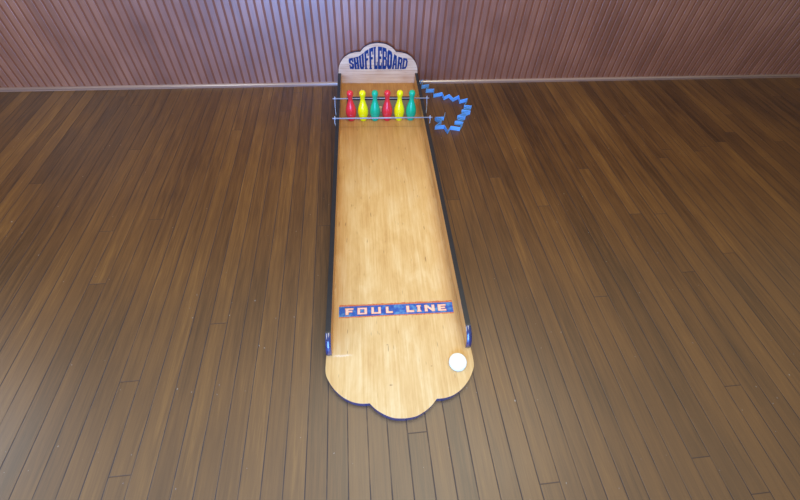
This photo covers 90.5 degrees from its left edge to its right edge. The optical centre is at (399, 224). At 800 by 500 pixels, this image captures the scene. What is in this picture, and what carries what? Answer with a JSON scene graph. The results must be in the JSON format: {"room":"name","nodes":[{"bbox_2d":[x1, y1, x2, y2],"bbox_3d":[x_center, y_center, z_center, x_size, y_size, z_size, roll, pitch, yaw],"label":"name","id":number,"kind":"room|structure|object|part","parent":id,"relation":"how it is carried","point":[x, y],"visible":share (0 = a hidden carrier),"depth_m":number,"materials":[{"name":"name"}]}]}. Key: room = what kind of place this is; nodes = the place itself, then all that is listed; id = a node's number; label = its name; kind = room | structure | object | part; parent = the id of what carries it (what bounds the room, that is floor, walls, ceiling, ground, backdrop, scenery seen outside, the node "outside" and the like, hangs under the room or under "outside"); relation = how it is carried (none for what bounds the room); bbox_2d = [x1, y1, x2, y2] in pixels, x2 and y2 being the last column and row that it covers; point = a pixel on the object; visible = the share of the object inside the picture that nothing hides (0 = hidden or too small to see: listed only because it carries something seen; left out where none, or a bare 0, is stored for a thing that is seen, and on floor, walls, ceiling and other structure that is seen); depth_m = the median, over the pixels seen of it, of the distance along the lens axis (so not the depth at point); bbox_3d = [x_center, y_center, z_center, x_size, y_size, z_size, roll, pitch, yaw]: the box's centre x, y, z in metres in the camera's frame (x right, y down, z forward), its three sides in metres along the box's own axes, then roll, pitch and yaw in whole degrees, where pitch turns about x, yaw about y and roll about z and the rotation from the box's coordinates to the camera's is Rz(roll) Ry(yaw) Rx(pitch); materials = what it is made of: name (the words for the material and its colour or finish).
{"room":"game room","nodes":[
{"label":"game room","id":0,"kind":"room"},
{"bbox_2d":[0,77,799,499],"bbox_3d":[0.712,1.241,1.112,11.500,0.050,6.430,-3,49,-6],"label":"floor","id":1,"kind":"structure","parent":0,"point":[627,251],"depth_m":1.83,"materials":[{"name":"brown wood"}]},
{"bbox_2d":[325,42,473,420],"bbox_3d":[-0.063,-0.281,2.142,0.663,0.332,2.398,-2,49,-5],"label":"game","id":2,"kind":"object","parent":1,"relation":"on","point":[397,314],"visible":1,"depth_m":1.92,"materials":[{"name":"brown wood"}]},
{"bbox_3d":[-0.366,-0.296,2.268,0.022,0.080,2.120,-2,49,-5],"label":"rail","id":3,"kind":"part","parent":2,"relation":"part of","materials":[{"name":"black wood"}]},
{"bbox_2d":[346,90,355,120],"bbox_3d":[-0.325,-0.785,2.606,0.070,0.215,0.070,-27,55,-24],"label":"pin","id":4,"kind":"object","parent":2,"relation":"on","point":[350,108],"visible":0.98,"depth_m":2.59,"materials":[{"name":"red plastic"}]},
{"bbox_2d":[358,90,367,120],"bbox_3d":[-0.245,-0.787,2.613,0.070,0.215,0.070,31,54,22],"label":"pin","id":5,"kind":"object","parent":2,"relation":"on","point":[362,108],"visible":0.95,"depth_m":2.60,"materials":[{"name":"yellow plastic"}]},
{"bbox_2d":[370,90,379,120],"bbox_3d":[-0.165,-0.790,2.619,0.070,0.215,0.070,35,56,24],"label":"pin","id":6,"kind":"object","parent":2,"relation":"on","point":[374,109],"visible":0.95,"depth_m":2.61,"materials":[{"name":"green plastic"}]},
{"bbox_3d":[-0.128,-0.869,2.721,0.663,0.009,0.009,-2,49,-5],"label":"cross rod","id":7,"kind":"part","parent":2,"relation":"part of","materials":[{"name":"metal"}]},
{"bbox_3d":[-0.111,-0.694,2.569,0.648,0.009,0.009,-2,49,-5],"label":"cross rod","id":8,"kind":"part","parent":2,"relation":"part of","materials":[{"name":"metal"}]},
{"bbox_2d":[382,90,391,120],"bbox_3d":[-0.085,-0.793,2.626,0.070,0.215,0.070,-2,49,-5],"label":"pin","id":9,"kind":"object","parent":2,"relation":"on","point":[387,108],"visible":0.95,"depth_m":2.61,"materials":[{"name":"red plastic"}]},
{"bbox_2d":[394,90,403,120],"bbox_3d":[-0.004,-0.795,2.632,0.070,0.215,0.070,6,49,2],"label":"pin","id":10,"kind":"object","parent":2,"relation":"on","point":[399,107],"visible":0.98,"depth_m":2.62,"materials":[{"name":"yellow plastic"}]},
{"bbox_2d":[406,90,415,120],"bbox_3d":[0.075,-0.798,2.638,0.070,0.215,0.070,9,49,5],"label":"pin","id":11,"kind":"object","parent":2,"relation":"on","point":[411,108],"visible":1,"depth_m":2.63,"materials":[{"name":"green plastic"}]},
{"bbox_3d":[0.203,-0.315,2.314,0.022,0.080,2.120,-2,49,-5],"label":"rail","id":12,"kind":"part","parent":2,"relation":"part of","materials":[{"name":"black wood"}]},
{"bbox_2d":[449,353,466,370],"bbox_3d":[0.233,0.553,1.600,0.072,0.021,0.072,-3,49,-6],"label":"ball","id":13,"kind":"object","parent":2,"relation":"on","point":[457,361],"visible":1,"depth_m":1.59,"materials":[{"name":"white plastic"}]},
{"bbox_2d":[420,80,471,133],"bbox_3d":[0.350,-0.876,2.882,0.328,0.031,0.673,-3,49,-6],"label":"paper strip","id":14,"kind":"object","parent":1,"relation":"on","point":[466,111],"visible":0.98,"depth_m":2.82,"materials":[{"name":"blue paper"}]},
{"bbox_2d":[0,0,799,86],"bbox_3d":[0.412,-2.017,2.175,11.556,2.600,0.120,-3,49,-6],"label":"wall","id":15,"kind":"structure","parent":0,"point":[44,43],"depth_m":2.81,"materials":[{"name":"brown wood"}]},
{"bbox_2d":[0,74,799,91],"bbox_3d":[0.393,-1.122,3.104,11.500,0.024,0.016,-3,49,-6],"label":"baseboard","id":16,"kind":"structure","parent":15,"relation":"attached to","point":[291,84],"depth_m":3.05,"materials":[{"name":"wood"}]}
]}

